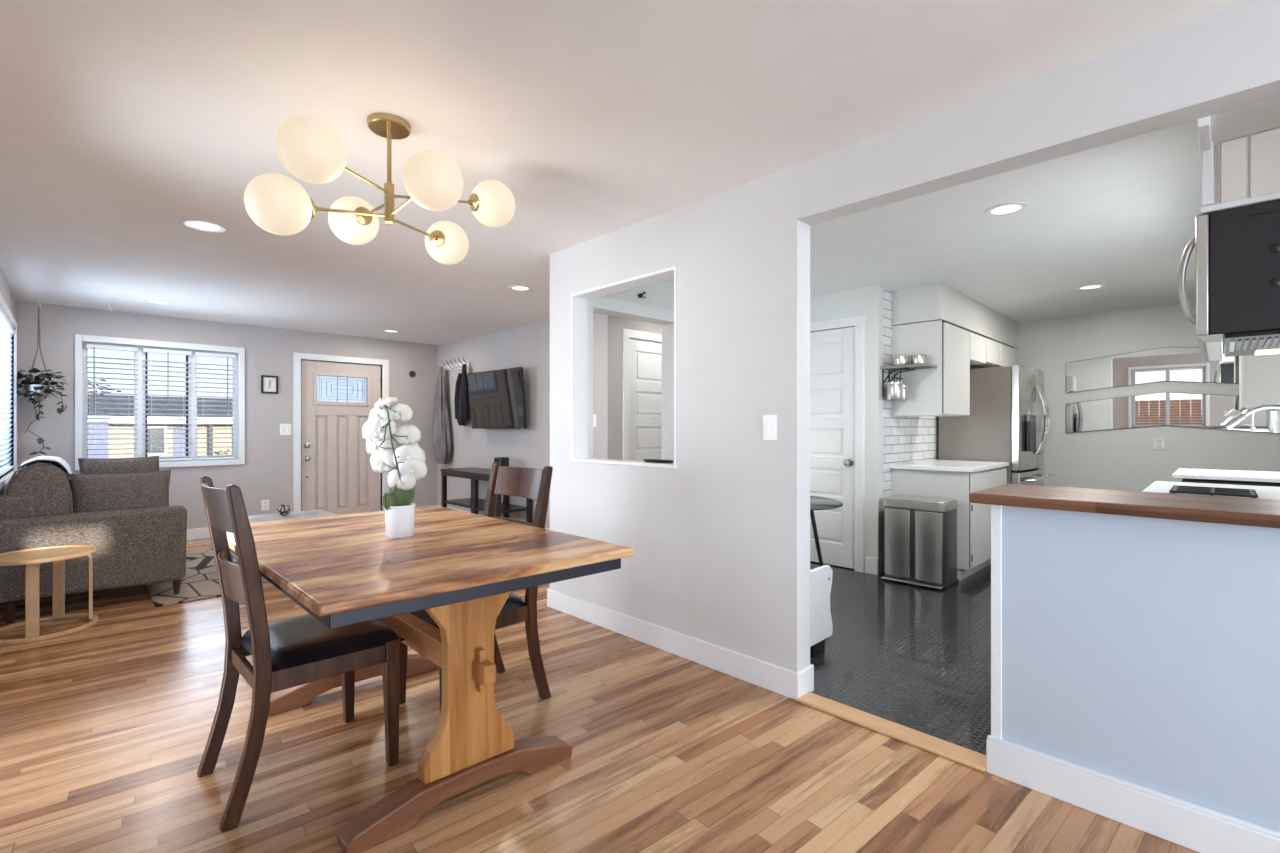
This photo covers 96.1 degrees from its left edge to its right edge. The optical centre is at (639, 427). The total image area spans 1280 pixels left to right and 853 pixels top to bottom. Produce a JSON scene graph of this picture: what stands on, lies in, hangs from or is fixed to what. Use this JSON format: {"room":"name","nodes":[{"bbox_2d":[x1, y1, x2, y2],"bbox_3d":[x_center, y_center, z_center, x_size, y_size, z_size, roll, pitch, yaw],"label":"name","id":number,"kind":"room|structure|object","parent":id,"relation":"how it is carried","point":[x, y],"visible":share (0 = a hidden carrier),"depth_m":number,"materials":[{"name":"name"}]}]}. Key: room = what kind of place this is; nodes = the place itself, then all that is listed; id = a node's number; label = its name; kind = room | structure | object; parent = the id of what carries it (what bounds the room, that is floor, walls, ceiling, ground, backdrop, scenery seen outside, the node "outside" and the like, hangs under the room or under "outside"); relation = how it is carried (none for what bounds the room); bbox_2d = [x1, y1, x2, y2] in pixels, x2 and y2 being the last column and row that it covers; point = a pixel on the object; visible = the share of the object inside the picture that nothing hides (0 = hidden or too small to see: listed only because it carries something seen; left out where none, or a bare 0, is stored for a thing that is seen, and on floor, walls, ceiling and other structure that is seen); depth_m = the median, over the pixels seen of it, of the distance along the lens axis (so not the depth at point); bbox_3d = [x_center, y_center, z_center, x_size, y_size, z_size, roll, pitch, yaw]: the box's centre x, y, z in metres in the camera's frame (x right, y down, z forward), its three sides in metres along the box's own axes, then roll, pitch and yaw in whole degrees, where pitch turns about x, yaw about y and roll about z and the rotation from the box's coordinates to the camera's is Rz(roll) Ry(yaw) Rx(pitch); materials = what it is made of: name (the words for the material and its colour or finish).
{"room":"dining room","nodes":[
{"label":"dining room","id":0,"kind":"room"},
{"bbox_2d":[0,267,15,493],"bbox_3d":[-1.738,0.018,1.096,0.160,2.440,12.000,0,0,-45],"label":"wall","id":1,"kind":"structure","parent":0,"point":[5,290],"depth_m":5.12,"materials":[{"name":"paint"}]},
{"bbox_2d":[0,293,17,489],"bbox_3d":[-5.112,-0.267,4.559,0.170,1.390,1.870,0,0,-45],"label":"window","id":2,"kind":"structure","parent":1,"relation":"in","point":[4,480],"depth_m":5.23,"materials":[{"name":"white paint"}]},
{"bbox_2d":[0,306,14,475],"bbox_3d":[-5.086,-0.267,4.585,0.050,1.250,1.750,0,0,-45],"label":"window blind","id":3,"kind":"object","parent":2,"relation":"attached to","point":[6,329],"visible":1,"depth_m":4.75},
{"bbox_2d":[16,301,436,528],"bbox_3d":[-4.469,0.018,6.939,4.465,2.440,0.160,0,0,-45],"label":"wall","id":4,"kind":"structure","parent":0,"point":[266,473],"depth_m":6.71,"materials":[{"name":"paint"}]},
{"bbox_2d":[75,334,244,470],"bbox_3d":[-5.143,-0.255,6.237,1.410,1.355,0.165,0,0,-45],"label":"window","id":5,"kind":"structure","parent":4,"relation":"in","point":[81,351],"depth_m":6.15,"materials":[{"name":"white paint"}]},
{"bbox_2d":[86,344,137,458],"bbox_3d":[-5.441,-0.247,5.930,0.395,1.200,0.064,0,0,-45],"label":"window blind","id":6,"kind":"object","parent":5,"relation":"attached to","point":[89,346],"visible":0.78,"depth_m":5.92,"materials":[{"name":"plastic"}]},
{"bbox_2d":[143,348,191,460],"bbox_3d":[-5.126,-0.247,6.241,0.410,1.200,0.064,0,0,-45],"label":"window blind","id":7,"kind":"object","parent":5,"relation":"attached to","point":[146,350],"visible":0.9,"depth_m":6.22,"materials":[{"name":"plastic"}]},
{"bbox_2d":[195,352,235,459],"bbox_3d":[-4.825,-0.247,6.537,0.375,1.200,0.064,0,0,-45],"label":"window blind","id":8,"kind":"object","parent":5,"relation":"attached to","point":[202,354],"visible":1,"depth_m":6.54,"materials":[{"name":"plastic"}]},
{"bbox_2d":[261,500,268,510],"bbox_3d":[-4.454,0.915,6.834,0.080,0.125,0.009,0,0,-45],"label":"wall outlet","id":9,"kind":"object","parent":4,"relation":"attached to","point":[264,503],"visible":1,"depth_m":6.83,"materials":[{"name":"plastic"}]},
{"bbox_2d":[261,375,277,393],"bbox_3d":[-4.418,-0.519,6.862,0.174,0.214,0.019,0,0,-45],"label":"picture frame","id":10,"kind":"object","parent":4,"relation":"attached to","point":[269,384],"visible":1,"depth_m":6.86,"materials":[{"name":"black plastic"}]},
{"bbox_2d":[264,377,275,391],"bbox_3d":[-4.422,-0.519,6.866,0.130,0.170,0.007,0,0,-45],"label":"print","id":11,"kind":"object","parent":10,"relation":"attached to","point":[269,382],"depth_m":6.86,"materials":[{"name":"paper"}]},
{"bbox_2d":[280,424,290,434],"bbox_3d":[-4.302,0.018,6.982,0.120,0.140,0.010,0,0,-45],"label":"light switch","id":12,"kind":"object","parent":4,"relation":"attached to","point":[285,429],"visible":1,"depth_m":6.98,"materials":[{"name":"plastic"}]},
{"bbox_2d":[187,505,436,540],"bbox_3d":[-4.408,1.175,6.877,4.145,0.125,0.014,0,0,-45],"label":"baseboard","id":13,"kind":"structure","parent":4,"relation":"attached to","point":[197,533],"depth_m":6.39,"materials":[{"name":"white paint"}]},
{"bbox_2d":[293,352,388,514],"bbox_3d":[-3.847,0.155,7.454,1.145,2.165,0.118,0,0,-45],"label":"door","id":14,"kind":"structure","parent":4,"relation":"in","point":[333,472],"depth_m":7.38,"materials":[{"name":"paint"}]},
{"bbox_2d":[409,371,415,376],"bbox_3d":[-3.192,-0.757,8.068,0.090,0.090,0.020,0,0,-45],"label":"door chime","id":15,"kind":"object","parent":4,"relation":"attached to","point":[411,373],"visible":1,"depth_m":8.06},
{"bbox_2d":[437,312,617,528],"bbox_3d":[-1.578,0.018,7.055,0.140,2.440,3.730,0,0,-45],"label":"wall","id":16,"kind":"structure","parent":0,"point":[527,347],"depth_m":6.71,"materials":[{"name":"paint"}]},
{"bbox_2d":[441,357,469,370],"bbox_3d":[-2.541,-0.874,7.875,0.081,0.134,0.730,0,0,-45],"label":"coat rack","id":17,"kind":"object","parent":16,"relation":"attached to","point":[451,366],"visible":0.91,"depth_m":7.88,"materials":[{"name":"white paint"}]},
{"bbox_2d":[433,367,450,463],"bbox_3d":[-2.785,-0.177,8.041,0.176,1.350,0.433,0,0,-45],"label":"coat","id":18,"kind":"object","parent":17,"relation":"hanging from","point":[441,428],"visible":1,"depth_m":7.96,"materials":[{"name":"fabric"}]},
{"bbox_2d":[454,364,468,425],"bbox_3d":[-2.340,-0.437,7.603,0.114,0.810,0.322,0,0,-45],"label":"jacket","id":19,"kind":"object","parent":17,"relation":"hanging from","point":[461,399],"visible":1,"depth_m":7.56,"materials":[{"name":"black fabric"}]},
{"bbox_2d":[437,505,549,529],"bbox_3d":[-1.628,1.175,6.996,0.014,0.125,3.716,0,0,-45],"label":"baseboard","id":20,"kind":"structure","parent":16,"relation":"attached to","point":[437,505],"depth_m":7.76,"materials":[{"name":"white paint"}]},
{"bbox_2d":[467,367,526,428],"bbox_3d":[-1.697,-0.340,6.917,0.223,0.699,1.152,0,0,-45],"label":"television","id":21,"kind":"object","parent":16,"relation":"attached to","point":[496,397],"visible":1,"depth_m":6.82,"materials":[{"name":"black plastic"}]},
{"bbox_2d":[593,414,595,426],"bbox_3d":[-0.471,-0.074,5.823,0.010,0.125,0.080,0,0,-45],"label":"light switch","id":22,"kind":"object","parent":16,"relation":"attached to","point":[594,415],"visible":0.58,"depth_m":5.81,"materials":[{"name":"plastic"}]},
{"bbox_2d":[0,538,1198,852],"bbox_3d":[1.148,1.286,3.937,8.340,0.104,12.400,0,0,-45],"label":"floor","id":23,"kind":"structure","parent":0,"point":[105,726],"depth_m":2.21,"materials":[{"name":"brown wood"}]},
{"bbox_2d":[0,545,97,644],"bbox_3d":[-3.656,1.000,3.522,0.494,0.473,0.494,0,0,-45],"label":"side table","id":24,"kind":"object","parent":23,"relation":"on","point":[32,558],"visible":1,"depth_m":3.49,"materials":[{"name":"brown wood"}]},
{"bbox_2d":[0,461,186,622],"bbox_3d":[-4.377,0.739,4.610,0.970,0.996,1.989,0,0,-45],"label":"sofa","id":25,"kind":"object","parent":23,"relation":"on","point":[139,546],"visible":0.84,"depth_m":3.90,"materials":[{"name":"fabric"}]},
{"bbox_2d":[6,461,70,515],"bbox_3d":[-4.302,0.513,4.128,0.320,0.530,0.780,0,0,-45],"label":"cushion","id":26,"kind":"object","parent":25,"relation":"on","point":[40,488],"depth_m":3.86,"materials":[{"name":"fabric"}]},
{"bbox_2d":[17,456,71,473],"bbox_3d":[-4.635,0.317,4.496,0.284,0.181,0.951,0,0,-45],"label":"throw blanket","id":27,"kind":"object","parent":25,"relation":"on","point":[58,460],"visible":0.91,"depth_m":4.35,"materials":[{"name":"fabric"}]},
{"bbox_2d":[66,470,170,512],"bbox_3d":[-3.853,0.533,4.262,0.597,0.410,0.307,0,0,-45],"label":"throw pillow","id":28,"kind":"object","parent":25,"relation":"on","point":[116,491],"visible":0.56,"depth_m":4.18,"materials":[{"name":"fabric"}]},
{"bbox_2d":[78,456,158,473],"bbox_3d":[-4.091,0.484,4.547,0.304,0.504,0.494,0,0,38],"label":"throw pillow","id":29,"kind":"object","parent":25,"relation":"on","point":[141,464],"visible":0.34,"depth_m":4.52,"materials":[{"name":"fabric"}]},
{"bbox_2d":[145,549,274,606],"bbox_3d":[-3.323,1.232,5.407,2.050,0.011,2.030,0,0,-45],"label":"area rug","id":30,"kind":"object","parent":23,"relation":"on","point":[200,581],"visible":0.2,"depth_m":4.50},
{"bbox_2d":[230,509,336,562],"bbox_3d":[-3.177,1.022,5.173,0.830,0.407,0.930,0,0,-45],"label":"coffee table","id":31,"kind":"object","parent":30,"relation":"on","point":[310,513],"visible":0.13,"depth_m":5.31,"materials":[{"name":"stone"}]},
{"bbox_2d":[230,551,238,561],"bbox_3d":[-3.177,1.108,5.173,0.770,0.020,0.870,0,0,-45],"label":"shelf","id":32,"kind":"object","parent":31,"relation":"attached to","point":[233,555],"depth_m":4.95,"materials":[{"name":"grey"}]},
{"bbox_2d":[277,504,290,514],"bbox_3d":[-3.331,0.764,5.379,0.106,0.106,0.106,0,0,-45],"label":"decorative ball","id":33,"kind":"object","parent":31,"relation":"on","point":[284,509],"visible":1,"depth_m":5.34,"materials":[{"name":"metal"}]},
{"bbox_2d":[197,476,404,831],"bbox_3d":[-1.243,0.706,2.102,0.500,1.065,0.568,0,0,44],"label":"dining chair","id":34,"kind":"object","parent":23,"relation":"on","point":[292,652],"visible":0.88,"depth_m":1.97,"materials":[{"name":"brown wood"}]},
{"bbox_2d":[226,506,633,852],"bbox_3d":[-0.968,0.838,2.335,1.036,0.800,1.656,0,0,-45],"label":"dining table","id":35,"kind":"object","parent":23,"relation":"on","point":[461,568],"visible":0.88,"depth_m":1.92,"materials":[{"name":"brown wood"}]},
{"bbox_2d":[362,397,426,537],"bbox_3d":[-0.989,0.156,2.330,0.204,0.564,0.193,0,0,-45],"label":"potted orchid","id":36,"kind":"object","parent":35,"relation":"on","point":[397,452],"visible":1,"depth_m":2.30,"materials":[{"name":"plant"}]},
{"bbox_2d":[399,462,552,711],"bbox_3d":[-0.751,0.706,2.608,0.568,1.065,0.500,0,0,-45],"label":"dining chair","id":37,"kind":"object","parent":23,"relation":"on","point":[531,483],"visible":0.43,"depth_m":2.59,"materials":[{"name":"brown wood"}]},
{"bbox_2d":[440,467,531,522],"bbox_3d":[-1.865,0.876,6.891,0.460,0.724,1.360,0,0,-45],"label":"console table","id":38,"kind":"object","parent":23,"relation":"on","point":[475,474],"visible":0.53,"depth_m":6.79,"materials":[{"name":"wood"}]},
{"bbox_2d":[444,498,527,512],"bbox_3d":[-1.862,0.923,6.895,0.430,0.030,1.320,0,0,-45],"label":"shelf","id":39,"kind":"object","parent":38,"relation":"attached to","point":[506,507],"depth_m":6.74,"materials":[{"name":"wood"}]},
{"bbox_2d":[494,457,508,465],"bbox_3d":[-1.620,0.425,6.660,0.124,0.175,0.206,0,0,-45],"label":"speaker","id":40,"kind":"object","parent":38,"relation":"on","point":[504,461],"visible":0.51,"depth_m":6.59},
{"bbox_2d":[810,565,832,656],"bbox_3d":[0.488,0.998,3.471,0.505,0.470,1.188,0,0,-45],"label":"chair","id":41,"kind":"object","parent":23,"relation":"on","point":[821,626],"visible":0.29,"depth_m":3.13,"materials":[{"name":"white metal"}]},
{"bbox_2d":[810,496,842,610],"bbox_3d":[0.950,0.864,3.910,0.812,0.742,0.812,0,0,-45],"label":"bistro table","id":42,"kind":"object","parent":23,"relation":"on","point":[816,503],"visible":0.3,"depth_m":3.87,"materials":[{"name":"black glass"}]},
{"bbox_2d":[794,692,985,772],"bbox_3d":[1.005,1.231,2.372,0.110,0.014,0.770,0,0,-45],"label":"threshold","id":43,"kind":"object","parent":23,"relation":"on","point":[956,753],"visible":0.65,"depth_m":2.32,"materials":[{"name":"brown wood"}]},
{"bbox_2d":[881,495,958,589],"bbox_3d":[2.256,0.901,4.644,0.401,0.662,0.483,0,0,-45],"label":"trash can","id":44,"kind":"object","parent":23,"relation":"on","point":[920,531],"visible":1,"depth_m":4.52,"materials":[{"name":"silver metal"}]},
{"bbox_2d":[891,467,1006,580],"bbox_3d":[2.792,0.793,5.164,1.055,0.880,0.635,0,0,-45],"label":"base cabinet","id":45,"kind":"object","parent":23,"relation":"on","point":[973,519],"visible":0.53,"depth_m":4.72,"materials":[{"name":"white paint"}]},
{"bbox_2d":[890,460,1008,472],"bbox_3d":[2.786,0.334,5.152,1.100,0.036,0.644,0,0,-45],"label":"countertop","id":46,"kind":"structure","parent":45,"relation":"on","point":[932,465],"depth_m":4.92,"materials":[{"name":"stone"}]},
{"bbox_2d":[939,365,1054,485],"bbox_3d":[3.653,0.313,5.840,1.040,1.790,0.822,0,0,-45],"label":"refrigerator","id":47,"kind":"object","parent":23,"relation":"on","point":[1008,420],"visible":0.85,"depth_m":5.46,"materials":[{"name":"metal"}]},
{"bbox_2d":[986,504,1279,852],"bbox_3d":[1.763,0.753,1.841,0.424,0.970,1.049,0,0,-45],"label":"half wall","id":48,"kind":"structure","parent":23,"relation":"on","point":[1135,661],"depth_m":1.78,"materials":[{"name":"paint"}]},
{"bbox_2d":[970,484,1279,527],"bbox_3d":[1.740,0.250,1.846,0.500,0.036,1.089,0,0,-45],"label":"countertop","id":49,"kind":"structure","parent":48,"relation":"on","point":[1257,512],"depth_m":1.84,"materials":[{"name":"wood"}]},
{"bbox_2d":[1141,481,1279,499],"bbox_3d":[2.320,0.702,2.148,0.742,0.953,0.687,0,0,-45],"label":"gas range","id":50,"kind":"object","parent":23,"relation":"on","point":[1227,490],"visible":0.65,"depth_m":2.16,"materials":[{"name":"silver metal"}]},
{"bbox_3d":[3.370,0.736,3.105,2.040,0.804,0.595,0,0,-45],"label":"cabinet","id":51,"kind":"object","parent":23,"relation":"on","visible":0},
{"bbox_3d":[3.372,0.316,3.110,2.070,0.035,0.599,0,0,-45],"label":"countertop","id":52,"kind":"structure","parent":51,"relation":"on","visible":0},
{"bbox_2d":[1182,478,1279,486],"bbox_3d":[2.812,0.263,2.582,0.470,0.070,0.535,0,0,-45],"label":"tray","id":53,"kind":"object","parent":52,"relation":"on","point":[1183,479],"visible":0.25,"depth_m":2.49,"materials":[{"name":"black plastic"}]},
{"bbox_2d":[1172,468,1279,482],"bbox_3d":[2.810,0.217,2.587,0.525,0.019,0.586,0,0,-45],"label":"cutting board","id":54,"kind":"object","parent":53,"relation":"on","point":[1209,474],"visible":1,"depth_m":2.57,"materials":[{"name":"plastic"}]},
{"bbox_2d":[1221,403,1279,429],"bbox_3d":[2.934,0.045,2.687,0.108,0.323,0.313,0,0,-45],"label":"faucet","id":55,"kind":"object","parent":52,"relation":"attached to","point":[1236,419],"visible":1,"depth_m":2.75,"materials":[{"name":"silver metal"}]},
{"bbox_2d":[0,0,1246,344],"bbox_3d":[1.148,-1.252,3.937,8.340,0.100,12.400,0,0,-45],"label":"ceiling","id":56,"kind":"structure","parent":0,"point":[123,123],"depth_m":2.43,"materials":[{"name":"paint"}]},
{"bbox_2d":[16,300,67,455],"bbox_3d":[-5.621,-0.474,5.395,0.378,1.457,0.330,0,0,-45],"label":"hanging plant","id":57,"kind":"object","parent":56,"relation":"hanging from","point":[34,390],"visible":0.98,"depth_m":5.36,"materials":[{"name":"green plant"}]},
{"bbox_2d":[145,300,172,304],"bbox_3d":[-4.588,-1.200,5.485,0.202,0.004,0.202,0,0,-45],"label":"recessed light","id":58,"kind":"object","parent":56,"relation":"in","point":[149,301],"visible":1,"depth_m":5.49,"materials":[{"name":"white paint"}]},
{"bbox_2d":[183,220,225,231],"bbox_3d":[-2.588,-1.200,3.422,0.202,0.004,0.202,0,0,-45],"label":"recessed light","id":59,"kind":"object","parent":56,"relation":"in","point":[195,224],"visible":1,"depth_m":3.42,"materials":[{"name":"white paint"}]},
{"bbox_2d":[244,113,515,264],"bbox_3d":[-0.980,-0.935,2.295,0.766,0.534,1.099,0,0,6],"label":"chandelier","id":60,"kind":"object","parent":56,"relation":"hanging from","point":[309,147],"visible":1,"depth_m":1.97,"materials":[{"name":"glass"}]},
{"bbox_2d":[382,330,399,332],"bbox_3d":[-3.083,-1.200,7.124,0.202,0.004,0.202,0,0,-45],"label":"recessed light","id":61,"kind":"object","parent":56,"relation":"in","point":[391,331],"visible":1,"depth_m":7.14,"materials":[{"name":"white paint"}]},
{"bbox_2d":[508,285,531,290],"bbox_3d":[-1.029,-1.200,4.937,0.202,0.004,0.202,0,0,-45],"label":"recessed light","id":62,"kind":"object","parent":56,"relation":"in","point":[513,287],"visible":1,"depth_m":4.94,"materials":[{"name":"white paint"}]},
{"bbox_2d":[891,283,1018,348],"bbox_3d":[3.251,-1.050,5.775,2.565,0.305,0.410,0,0,-45],"label":"soffit","id":63,"kind":"structure","parent":56,"relation":"attached to","point":[937,301],"depth_m":5.00,"materials":[{"name":"white paint"}]},
{"bbox_2d":[985,202,1027,215],"bbox_3d":[2.009,-1.200,3.156,0.202,0.004,0.202,0,0,-45],"label":"recessed light","id":64,"kind":"object","parent":56,"relation":"in","point":[1009,208],"visible":1,"depth_m":3.15,"materials":[{"name":"white paint"}]},
{"bbox_2d":[1076,284,1104,289],"bbox_3d":[3.838,-1.200,4.901,0.202,0.004,0.202,0,0,-45],"label":"recessed light","id":65,"kind":"object","parent":56,"relation":"in","point":[1093,286],"visible":1,"depth_m":4.90,"materials":[{"name":"white paint"}]},
{"bbox_2d":[1210,97,1279,203],"bbox_3d":[3.750,-1.077,3.404,5.180,0.250,0.490,0,0,-45],"label":"soffit","id":66,"kind":"structure","parent":56,"relation":"attached to","point":[1263,116],"depth_m":1.79,"materials":[{"name":"paint"}]},
{"bbox_2d":[602,280,673,311],"bbox_3d":[0.752,0.018,5.273,3.530,2.440,0.100,0,0,-45],"label":"ceiling","id":67,"kind":"structure","parent":0,"point":[660,295],"depth_m":4.56,"materials":[{"name":"paint"}]},
{"bbox_2d":[588,296,673,462],"bbox_3d":[-0.073,0.143,4.457,1.050,2.190,0.145,0,0,-45],"label":"trim","id":68,"kind":"structure","parent":67,"relation":"attached to","point":[602,305],"depth_m":4.60,"materials":[{"name":"white paint"}]},
{"bbox_2d":[618,317,661,459],"bbox_3d":[0.481,0.018,6.564,2.105,2.440,0.140,0,0,-45],"label":"door frame","id":69,"kind":"structure","parent":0,"point":[625,323],"depth_m":5.81,"materials":[{"name":"paint"}]},
{"bbox_2d":[623,328,661,460],"bbox_3d":[0.153,0.116,6.161,0.947,2.245,0.063,0,0,-45],"label":"door","id":70,"kind":"structure","parent":69,"relation":"in","point":[642,360],"depth_m":6.03,"materials":[{"name":"white paint"}]},
{"bbox_2d":[810,285,882,574],"bbox_3d":[1.640,0.018,5.276,0.100,2.440,1.140,0,0,-45],"label":"wall","id":71,"kind":"structure","parent":0,"point":[867,301],"depth_m":4.88,"materials":[{"name":"paint"}]},
{"bbox_2d":[810,315,864,572],"bbox_3d":[1.584,0.137,5.253,0.103,2.203,0.949,0,0,-45],"label":"door","id":72,"kind":"structure","parent":71,"relation":"in","point":[837,356],"depth_m":5.10,"materials":[{"name":"white paint"}]},
{"bbox_2d":[865,557,877,574],"bbox_3d":[1.960,1.168,4.869,0.014,0.140,0.110,0,0,-45],"label":"baseboard","id":73,"kind":"structure","parent":71,"relation":"attached to","point":[871,564],"depth_m":4.86,"materials":[{"name":"white paint"}]},
{"bbox_2d":[880,363,936,396],"bbox_3d":[2.237,-0.391,4.798,0.240,0.257,0.380,0,0,-45],"label":"wall shelf","id":74,"kind":"object","parent":71,"relation":"attached to","point":[910,367],"visible":0.87,"depth_m":4.80,"materials":[{"name":"grey wood"}]},
{"bbox_2d":[886,376,902,399],"bbox_3d":[2.131,-0.336,4.813,0.132,0.198,0.132,0,0,-45],"label":"canister","id":75,"kind":"object","parent":74,"relation":"hanging from","point":[894,389],"visible":1,"depth_m":4.76,"materials":[{"name":"silver metal"}]},
{"bbox_2d":[892,355,908,365],"bbox_3d":[2.177,-0.562,4.809,0.132,0.085,0.132,0,0,-45],"label":"canister","id":76,"kind":"object","parent":74,"relation":"on","point":[896,359],"visible":0.87,"depth_m":4.76,"materials":[{"name":"silver metal"}]},
{"bbox_2d":[897,377,907,400],"bbox_3d":[2.223,-0.336,4.903,0.118,0.198,0.118,0,0,-45],"label":"canister","id":77,"kind":"object","parent":74,"relation":"hanging from","point":[905,387],"visible":0.49,"depth_m":4.85,"materials":[{"name":"silver metal"}]},
{"bbox_2d":[910,354,926,363],"bbox_3d":[2.317,-0.564,4.785,0.128,0.088,0.128,0,0,-45],"label":"canister","id":78,"kind":"object","parent":74,"relation":"on","point":[915,358],"visible":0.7,"depth_m":4.74,"materials":[{"name":"silver metal"}]},
{"bbox_2d":[550,0,1279,671],"bbox_3d":[0.725,0.018,2.699,0.120,2.440,3.730,0,0,-45],"label":"wall","id":79,"kind":"structure","parent":0,"point":[720,539],"depth_m":2.75,"materials":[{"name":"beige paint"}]},
{"bbox_2d":[571,266,675,464],"bbox_3d":[-0.084,-0.335,3.520,0.132,1.105,0.927,0,0,-45],"label":"trim","id":80,"kind":"structure","parent":79,"relation":"attached to","point":[579,300],"depth_m":3.81,"materials":[{"name":"white paint"}]},
{"bbox_2d":[570,458,676,468],"bbox_3d":[-0.081,0.212,3.524,0.152,0.020,0.936,0,0,-45],"label":"trim","id":81,"kind":"structure","parent":79,"relation":"attached to","point":[585,460],"depth_m":3.47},
{"bbox_2d":[643,459,673,462],"bbox_3d":[0.108,0.195,3.376,0.084,0.014,0.253,0,0,-45],"label":"tray","id":82,"kind":"object","parent":81,"relation":"on","point":[645,460],"visible":0.94,"depth_m":3.35,"materials":[{"name":"metal"}]},
{"bbox_2d":[547,588,813,698],"bbox_3d":[0.087,1.175,3.346,0.146,0.125,1.941,0,0,-45],"label":"baseboard","id":83,"kind":"structure","parent":79,"relation":"attached to","point":[777,679],"depth_m":3.04,"materials":[{"name":"white paint"}]},
{"bbox_2d":[763,415,776,440],"bbox_3d":[0.614,-0.001,2.719,0.010,0.122,0.078,0,0,-45],"label":"light switch","id":84,"kind":"object","parent":79,"relation":"attached to","point":[769,421],"visible":1,"depth_m":2.71,"materials":[{"name":"plastic"}]},
{"bbox_2d":[1015,302,1279,490],"bbox_3d":[4.944,0.018,5.968,0.120,2.440,2.710,0,0,-45],"label":"wall","id":85,"kind":"structure","parent":0,"point":[1125,459],"depth_m":5.88,"materials":[{"name":"paint"}]},
{"bbox_2d":[883,287,938,572],"bbox_3d":[3.013,0.018,5.898,2.730,2.440,0.100,0,0,-45],"label":"wall tile","id":86,"kind":"structure","parent":85,"relation":"attached to","point":[906,439],"depth_m":5.09,"materials":[{"name":"tile"}]},
{"bbox_2d":[892,320,969,416],"bbox_3d":[2.587,-0.499,5.102,0.645,0.785,0.435,0,0,-45],"label":"upper cabinet","id":87,"kind":"object","parent":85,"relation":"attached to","point":[943,390],"visible":0.99,"depth_m":4.87,"materials":[{"name":"white wood"}]},
{"bbox_2d":[968,329,985,364],"bbox_3d":[2.996,-0.752,5.505,0.495,0.280,0.435,0,0,-45],"label":"upper cabinet","id":88,"kind":"object","parent":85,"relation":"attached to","point":[977,341],"visible":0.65,"depth_m":5.35,"materials":[{"name":"white wood"}]},
{"bbox_2d":[970,336,999,367],"bbox_3d":[3.353,-0.762,5.856,0.495,0.260,0.435,0,0,-45],"label":"upper cabinet","id":89,"kind":"object","parent":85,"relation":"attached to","point":[992,345],"visible":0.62,"depth_m":5.72,"materials":[{"name":"white wood"}]},
{"bbox_2d":[970,341,1014,368],"bbox_3d":[3.750,-0.762,6.247,0.610,0.260,0.435,0,0,-45],"label":"upper cabinet","id":90,"kind":"object","parent":85,"relation":"attached to","point":[1007,352],"visible":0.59,"depth_m":6.04,"materials":[{"name":"white wood"}]},
{"bbox_2d":[1066,347,1238,392],"bbox_3d":[5.157,-0.586,5.649,0.019,0.418,1.589,0,0,-45],"label":"wall mirror","id":91,"kind":"object","parent":85,"relation":"attached to","point":[1175,364],"visible":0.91,"depth_m":5.72,"materials":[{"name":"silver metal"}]},
{"bbox_2d":[1153,438,1164,449],"bbox_3d":[5.133,0.158,5.684,0.009,0.120,0.090,0,0,-45],"label":"wall outlet","id":92,"kind":"object","parent":85,"relation":"attached to","point":[1158,443],"visible":1,"depth_m":5.68,"materials":[{"name":"plastic"}]},
{"bbox_2d":[1066,392,1279,433],"bbox_3d":[5.157,-0.149,5.649,0.019,0.411,1.589,0,0,-45],"label":"wall mirror","id":93,"kind":"object","parent":85,"relation":"attached to","point":[1195,410],"visible":1,"depth_m":5.65,"materials":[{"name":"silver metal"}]},
{"bbox_3d":[3.921,0.018,3.144,5.300,2.440,0.120,0,0,-45],"label":"wall","id":94,"kind":"structure","parent":0,"visible":0},
{"bbox_2d":[1201,128,1279,217],"bbox_3d":[2.343,-0.838,2.030,0.772,0.226,0.504,0,0,-45],"label":"upper cabinet","id":95,"kind":"object","parent":94,"relation":"attached to","point":[1247,168],"visible":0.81,"depth_m":1.87,"materials":[{"name":"paint"}]},
{"bbox_2d":[1197,116,1213,206],"bbox_3d":[1.826,-0.855,1.855,0.265,0.215,0.034,0,0,-45],"label":"trim","id":96,"kind":"structure","parent":95,"relation":"attached to","point":[1206,147],"depth_m":1.92,"materials":[{"name":"white paint"}]},
{"bbox_2d":[1177,200,1279,360],"bbox_3d":[2.314,-0.506,2.064,0.766,0.436,0.535,0,0,-45],"label":"microwave","id":97,"kind":"object","parent":95,"relation":"attached to","point":[1238,249],"visible":1,"depth_m":1.90,"materials":[{"name":"silver metal"}]},
{"bbox_2d":[1239,354,1279,410],"bbox_3d":[4.462,-0.541,4.020,1.000,0.819,0.367,0,0,-45],"label":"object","id":98,"kind":"object","parent":94,"relation":"attached to","point":[1259,375],"visible":0.48,"depth_m":3.75,"materials":[{"name":"white paint"}]},
{"label":"outside","id":99,"kind":"structure","parent":0,"visible":0},
{"bbox_3d":[-17.538,2.188,17.817,120.000,0.100,130.000,0,0,-45],"label":"ground","id":100,"kind":"structure","parent":99,"visible":0},
{"bbox_2d":[88,415,111,458],"bbox_3d":[-14.937,0.898,15.816,0.540,2.480,1.700,0,0,-45],"label":"shed","id":101,"kind":"object","parent":100,"relation":"on","point":[89,416],"visible":0.42,"depth_m":15.31,"materials":[{"name":"purple paint"}]},
{"bbox_2d":[88,379,121,394],"bbox_3d":[-22.814,0.015,23.831,2.370,4.263,2.311,0,0,-45],"label":"tree","id":102,"kind":"object","parent":100,"relation":"on","point":[100,379],"visible":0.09,"depth_m":24.07,"materials":[{"name":"green plant"}]},
{"bbox_2d":[88,394,362,457],"bbox_3d":[-15.933,0.478,23.564,9.650,3.320,5.260,0,0,-45],"label":"house","id":103,"kind":"structure","parent":100,"relation":"on","point":[89,395],"depth_m":20.24,"materials":[{"name":"beige"}]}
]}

